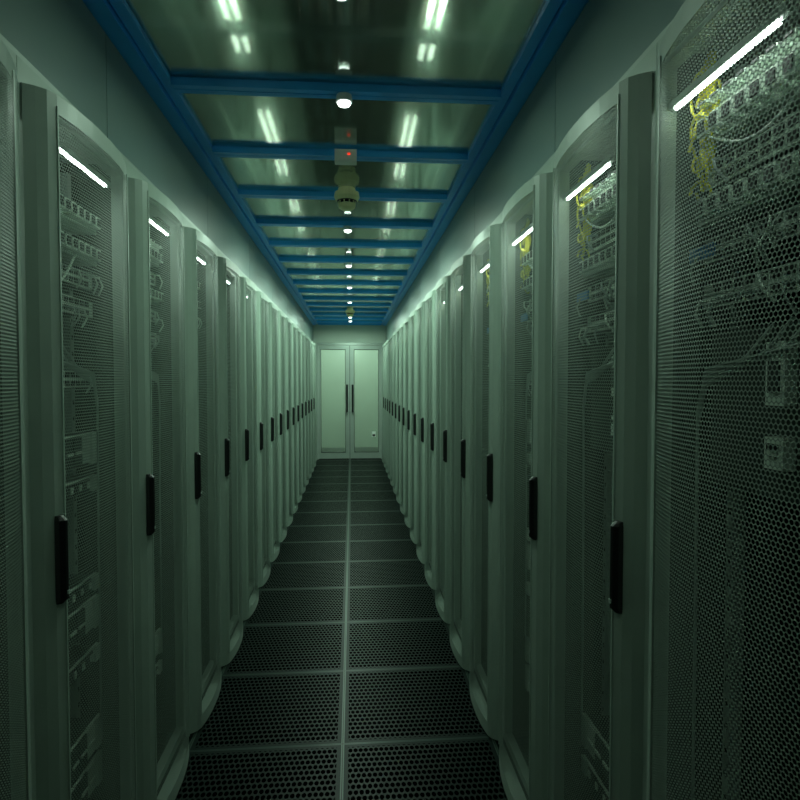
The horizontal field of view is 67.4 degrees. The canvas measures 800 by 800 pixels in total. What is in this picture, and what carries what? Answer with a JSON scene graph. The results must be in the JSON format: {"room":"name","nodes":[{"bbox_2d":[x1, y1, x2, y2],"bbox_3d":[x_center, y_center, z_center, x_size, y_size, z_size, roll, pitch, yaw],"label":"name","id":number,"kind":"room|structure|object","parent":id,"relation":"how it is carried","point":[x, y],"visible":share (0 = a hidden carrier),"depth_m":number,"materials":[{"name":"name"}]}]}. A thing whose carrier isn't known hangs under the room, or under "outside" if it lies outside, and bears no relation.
{"room":"server room","nodes":[
{"label":"server room","id":0,"kind":"room"},
{"bbox_2d":[0,0,312,340],"bbox_3d":[-1.109,-0.990,5.066,0.042,0.327,11.537,0,2,-5],"label":"wall","id":1,"kind":"structure","parent":0,"point":[61,41],"depth_m":1.84,"materials":[{"name":"white paint"}]},
{"bbox_2d":[175,447,507,799],"bbox_3d":[-0.488,1.279,5.644,4.800,0.050,14.440,0,2,-5],"label":"floor","id":2,"kind":"structure","parent":0,"point":[345,680],"depth_m":2.86,"materials":[{"name":"metal"}]},
{"bbox_2d":[0,39,31,799],"bbox_3d":[-1.216,0.362,0.923,1.066,2.095,0.568,0,2,-5],"label":"rack","id":3,"kind":"object","parent":2,"relation":"on","point":[15,720],"visible":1,"depth_m":1.16,"materials":[{"name":"metal"}]},
{"bbox_2d":[16,55,136,799],"bbox_3d":[-1.261,0.343,1.490,1.066,2.095,0.568,0,2,-5],"label":"rack","id":4,"kind":"object","parent":2,"relation":"on","point":[73,179],"visible":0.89,"depth_m":1.41,"materials":[{"name":"metal"}]},
{"bbox_2d":[124,159,189,799],"bbox_3d":[-1.306,0.324,2.058,1.066,2.095,0.568,0,2,-5],"label":"rack","id":5,"kind":"object","parent":2,"relation":"on","point":[156,265],"visible":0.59,"depth_m":1.97,"materials":[{"name":"metal"}]},
{"bbox_2d":[179,217,221,736],"bbox_3d":[-1.352,0.306,2.626,1.066,2.095,0.568,0,2,-5],"label":"rack","id":6,"kind":"object","parent":2,"relation":"on","point":[200,253],"visible":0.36,"depth_m":2.52,"materials":[{"name":"metal"}]},
{"bbox_2d":[213,250,242,665],"bbox_3d":[-1.397,0.287,3.194,1.066,2.095,0.568,0,2,-5],"label":"rack","id":7,"kind":"object","parent":2,"relation":"on","point":[229,328],"visible":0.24,"depth_m":3.07,"materials":[{"name":"metal"}]},
{"bbox_2d":[236,272,258,620],"bbox_3d":[-1.443,0.268,3.762,1.066,2.095,0.568,0,2,-5],"label":"rack","id":8,"kind":"object","parent":2,"relation":"on","point":[248,318],"visible":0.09,"depth_m":3.63,"materials":[{"name":"metal"}]},
{"bbox_2d":[252,287,270,587],"bbox_3d":[-1.488,0.249,4.330,1.066,2.095,0.568,0,2,-5],"label":"rack","id":9,"kind":"object","parent":2,"relation":"on","point":[261,298],"visible":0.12,"depth_m":4.20,"materials":[{"name":"metal"}]},
{"bbox_2d":[264,300,279,561],"bbox_3d":[-1.533,0.230,4.898,1.066,2.095,0.568,0,2,-5],"label":"rack","id":10,"kind":"object","parent":2,"relation":"on","point":[273,308],"visible":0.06,"depth_m":4.76,"materials":[{"name":"metal"}]},
{"bbox_2d":[274,309,286,543],"bbox_3d":[-1.579,0.211,5.466,1.066,2.095,0.568,0,2,-5],"label":"rack","id":11,"kind":"object","parent":2,"relation":"on","point":[281,315],"visible":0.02,"depth_m":5.33,"materials":[{"name":"metal"}]},
{"bbox_2d":[282,317,292,526],"bbox_3d":[-1.624,0.193,6.034,1.066,2.095,0.568,0,2,-5],"label":"rack","id":12,"kind":"object","parent":2,"relation":"on","point":[288,323],"visible":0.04,"depth_m":5.90,"materials":[{"name":"metal"}]},
{"bbox_2d":[288,322,297,513],"bbox_3d":[-1.670,0.174,6.601,1.066,2.095,0.568,0,2,-5],"label":"rack","id":13,"kind":"object","parent":2,"relation":"on","point":[294,326],"visible":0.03,"depth_m":6.49,"materials":[{"name":"metal"}]},
{"bbox_2d":[296,327,301,502],"bbox_3d":[-1.715,0.155,7.169,1.066,2.095,0.568,0,2,-5],"label":"rack","id":14,"kind":"object","parent":2,"relation":"on","point":[298,338],"visible":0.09,"depth_m":7.04,"materials":[{"name":"metal"}]},
{"bbox_2d":[300,332,305,493],"bbox_3d":[-1.760,0.136,7.737,1.066,2.095,0.568,0,2,-5],"label":"rack","id":15,"kind":"object","parent":2,"relation":"on","point":[302,336],"visible":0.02,"depth_m":7.61,"materials":[{"name":"metal"}]},
{"bbox_2d":[301,331,308,484],"bbox_3d":[-1.806,0.117,8.305,1.066,2.095,0.568,0,2,-5],"label":"rack","id":16,"kind":"object","parent":2,"relation":"on","point":[306,336],"visible":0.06,"depth_m":8.22,"materials":[{"name":"metal"}]},
{"bbox_2d":[307,338,311,478],"bbox_3d":[-1.851,0.098,8.873,1.066,2.095,0.568,0,2,-5],"label":"rack","id":17,"kind":"object","parent":2,"relation":"on","point":[309,339],"visible":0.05,"depth_m":8.73,"materials":[{"name":"metal"}]},
{"bbox_2d":[310,341,313,471],"bbox_3d":[-1.897,0.080,9.441,1.066,2.095,0.568,0,2,-5],"label":"rack","id":18,"kind":"object","parent":2,"relation":"on","point":[311,351],"visible":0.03,"depth_m":9.31,"materials":[{"name":"metal"}]},
{"bbox_2d":[313,343,315,466],"bbox_3d":[-1.942,0.061,10.009,1.066,2.095,0.568,0,2,-5],"label":"rack","id":19,"kind":"object","parent":2,"relation":"on","point":[314,344],"visible":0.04,"depth_m":9.97,"materials":[{"name":"metal"}]},
{"bbox_2d":[82,0,588,325],"bbox_3d":[-0.452,-1.190,5.112,1.350,0.060,11.537,0,2,-5],"label":"containment roof frame","id":20,"kind":"object","parent":19,"relation":"on","point":[556,18],"visible":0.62,"depth_m":2.52,"materials":[{"name":"blue metal"}]},
{"bbox_2d":[126,0,546,323],"bbox_3d":[-0.465,-1.200,5.273,1.130,0.006,11.120,0,2,-5],"label":"glass panels","id":21,"kind":"object","parent":20,"relation":"attached to","point":[431,43],"visible":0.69,"depth_m":2.19,"materials":[{"name":"clear glass"}]},
{"bbox_2d":[336,92,351,107],"bbox_3d":[-0.195,-1.045,2.098,0.058,0.039,0.058,0,2,-5],"label":"spot lamp","id":22,"kind":"object","parent":20,"relation":"attached to","point":[343,99],"visible":1,"depth_m":2.08,"materials":[{"name":"white plastic"}]},
{"bbox_2d":[335,149,356,164],"bbox_3d":[-0.239,-1.065,2.641,0.096,0.054,0.079,0,2,-5],"label":"box","id":23,"kind":"object","parent":20,"relation":"attached to","point":[342,156],"visible":1,"depth_m":2.61,"materials":[{"name":"white plastic"}]},
{"bbox_2d":[334,186,359,211],"bbox_3d":[-0.283,-1.066,3.195,0.136,0.117,0.137,0,2,-5],"label":"smoke detector","id":24,"kind":"object","parent":20,"relation":"attached to","point":[346,197],"visible":1,"depth_m":3.15,"materials":[{"name":"white plastic"}]},
{"bbox_2d":[343,226,351,232],"bbox_3d":[-0.339,-1.105,3.891,0.058,0.039,0.058,0,2,-5],"label":"spot lamp","id":25,"kind":"object","parent":20,"relation":"attached to","point":[347,229],"visible":1,"depth_m":3.87,"materials":[{"name":"white plastic"}]},
{"bbox_2d":[345,262,351,266],"bbox_3d":[-0.434,-1.144,5.087,0.058,0.039,0.058,0,2,-5],"label":"spot lamp","id":26,"kind":"object","parent":20,"relation":"attached to","point":[347,264],"visible":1,"depth_m":5.07,"materials":[{"name":"white plastic"}]},
{"bbox_2d":[345,308,354,316],"bbox_3d":[-0.713,-1.244,8.575,0.136,0.117,0.137,0,2,-5],"label":"smoke detector","id":27,"kind":"object","parent":20,"relation":"attached to","point":[349,311],"visible":1,"depth_m":8.53,"materials":[{"name":"white plastic"}]},
{"bbox_2d":[313,342,316,459],"bbox_3d":[-1.984,0.043,10.553,1.004,2.095,0.516,0,2,-5],"label":"filler panel","id":28,"kind":"object","parent":2,"relation":"on","point":[313,342],"visible":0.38,"depth_m":10.75,"materials":[{"name":"paint"}]},
{"bbox_2d":[382,345,384,462],"bbox_3d":[0.215,0.041,10.607,1.066,2.095,0.568,0,2,-5],"label":"rack","id":29,"kind":"object","parent":2,"relation":"on","point":[383,350],"visible":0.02,"depth_m":10.38,"materials":[{"name":"metal"}]},
{"bbox_2d":[384,343,386,467],"bbox_3d":[0.261,0.060,10.039,1.066,2.095,0.568,0,2,-5],"label":"rack","id":30,"kind":"object","parent":2,"relation":"on","point":[385,390],"visible":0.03,"depth_m":9.79,"materials":[{"name":"metal"}]},
{"bbox_2d":[386,340,388,472],"bbox_3d":[0.306,0.079,9.471,1.066,2.095,0.568,0,2,-5],"label":"rack","id":31,"kind":"object","parent":2,"relation":"on","point":[387,355],"visible":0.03,"depth_m":9.22,"materials":[{"name":"metal"}]},
{"bbox_2d":[388,338,390,478],"bbox_3d":[0.351,0.097,8.903,1.066,2.095,0.568,0,2,-5],"label":"rack","id":32,"kind":"object","parent":2,"relation":"on","point":[389,362],"visible":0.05,"depth_m":8.72,"materials":[{"name":"metal"}]},
{"bbox_2d":[390,335,393,485],"bbox_3d":[0.397,0.116,8.336,1.066,2.095,0.568,0,2,-5],"label":"rack","id":33,"kind":"object","parent":2,"relation":"on","point":[391,336],"visible":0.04,"depth_m":8.13,"materials":[{"name":"metal"}]},
{"bbox_2d":[393,331,396,493],"bbox_3d":[0.442,0.135,7.768,1.066,2.095,0.568,0,2,-5],"label":"rack","id":34,"kind":"object","parent":2,"relation":"on","point":[394,333],"visible":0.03,"depth_m":7.56,"materials":[{"name":"metal"}]},
{"bbox_2d":[396,327,400,503],"bbox_3d":[0.488,0.154,7.200,1.066,2.095,0.568,0,2,-5],"label":"rack","id":35,"kind":"object","parent":2,"relation":"on","point":[398,331],"visible":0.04,"depth_m":7.01,"materials":[{"name":"metal"}]},
{"bbox_2d":[400,322,404,514],"bbox_3d":[0.533,0.173,6.632,1.066,2.095,0.568,0,2,-5],"label":"rack","id":36,"kind":"object","parent":2,"relation":"on","point":[402,326],"visible":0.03,"depth_m":6.43,"materials":[{"name":"metal"}]},
{"bbox_2d":[405,316,410,527],"bbox_3d":[0.579,0.192,6.064,1.066,2.095,0.568,0,2,-5],"label":"rack","id":37,"kind":"object","parent":2,"relation":"on","point":[407,320],"visible":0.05,"depth_m":5.83,"materials":[{"name":"metal"}]},
{"bbox_2d":[410,309,416,543],"bbox_3d":[0.624,0.210,5.496,1.066,2.095,0.568,0,2,-5],"label":"rack","id":38,"kind":"object","parent":2,"relation":"on","point":[413,315],"visible":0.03,"depth_m":5.27,"materials":[{"name":"metal"}]},
{"bbox_2d":[416,300,429,563],"bbox_3d":[0.669,0.229,4.928,1.066,2.095,0.568,0,2,-5],"label":"rack","id":39,"kind":"object","parent":2,"relation":"on","point":[421,401],"visible":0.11,"depth_m":4.71,"materials":[{"name":"metal"}]},
{"bbox_2d":[425,288,440,589],"bbox_3d":[0.715,0.248,4.361,1.066,2.095,0.568,0,2,-5],"label":"rack","id":40,"kind":"object","parent":2,"relation":"on","point":[430,298],"visible":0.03,"depth_m":4.13,"materials":[{"name":"metal"}]},
{"bbox_2d":[435,271,454,623],"bbox_3d":[0.760,0.267,3.793,1.066,2.095,0.568,0,2,-5],"label":"rack","id":41,"kind":"object","parent":2,"relation":"on","point":[442,544],"visible":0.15,"depth_m":3.57,"materials":[{"name":"metal"}]},
{"bbox_2d":[450,249,475,670],"bbox_3d":[0.806,0.286,3.225,1.066,2.095,0.568,0,2,-5],"label":"rack","id":42,"kind":"object","parent":2,"relation":"on","point":[460,325],"visible":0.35,"depth_m":3.01,"materials":[{"name":"metal"}]},
{"bbox_2d":[469,215,505,739],"bbox_3d":[0.851,0.305,2.657,1.066,2.095,0.568,0,2,-5],"label":"rack","id":43,"kind":"object","parent":2,"relation":"on","point":[485,350],"visible":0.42,"depth_m":2.45,"materials":[{"name":"metal"}]},
{"bbox_2d":[498,156,554,799],"bbox_3d":[0.896,0.323,2.089,1.066,2.095,0.568,0,2,-5],"label":"rack","id":44,"kind":"object","parent":2,"relation":"on","point":[526,225],"visible":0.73,"depth_m":1.92,"materials":[{"name":"metal"}]},
{"bbox_2d":[548,43,656,799],"bbox_3d":[0.942,0.342,1.521,1.066,2.095,0.568,0,2,-5],"label":"rack","id":45,"kind":"object","parent":2,"relation":"on","point":[604,168],"visible":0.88,"depth_m":1.35,"materials":[{"name":"metal"}]},
{"bbox_2d":[646,0,799,799],"bbox_3d":[0.987,0.361,0.953,1.066,2.095,0.568,0,2,-5],"label":"rack","id":46,"kind":"object","parent":2,"relation":"on","point":[723,711],"visible":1,"depth_m":1.02,"materials":[{"name":"metal"}]},
{"bbox_2d":[321,350,377,447],"bbox_3d":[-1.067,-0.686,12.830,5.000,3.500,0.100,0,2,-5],"label":"panels","id":47,"kind":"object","parent":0,"point":[332,361],"depth_m":12.80,"materials":[{"name":"glass"}]},
{"bbox_2d":[313,324,385,343],"bbox_3d":[-0.916,-0.598,10.948,4.800,3.350,0.120,0,2,-5],"label":"wall","id":48,"kind":"structure","parent":0,"point":[321,333],"depth_m":10.87,"materials":[{"name":"paint"}]},
{"bbox_2d":[316,342,382,459],"bbox_3d":[-0.913,0.019,10.932,1.196,2.118,0.153,0,2,-5],"label":"door","id":49,"kind":"structure","parent":48,"relation":"in","point":[349,348],"depth_m":10.91,"materials":[{"name":"metal"}]},
{"bbox_2d":[385,0,684,342],"bbox_3d":[0.205,-0.994,5.171,0.042,0.327,11.537,0,2,-5],"label":"wall","id":50,"kind":"structure","parent":0,"point":[608,38],"depth_m":1.83,"materials":[{"name":"white paint"}]}
]}

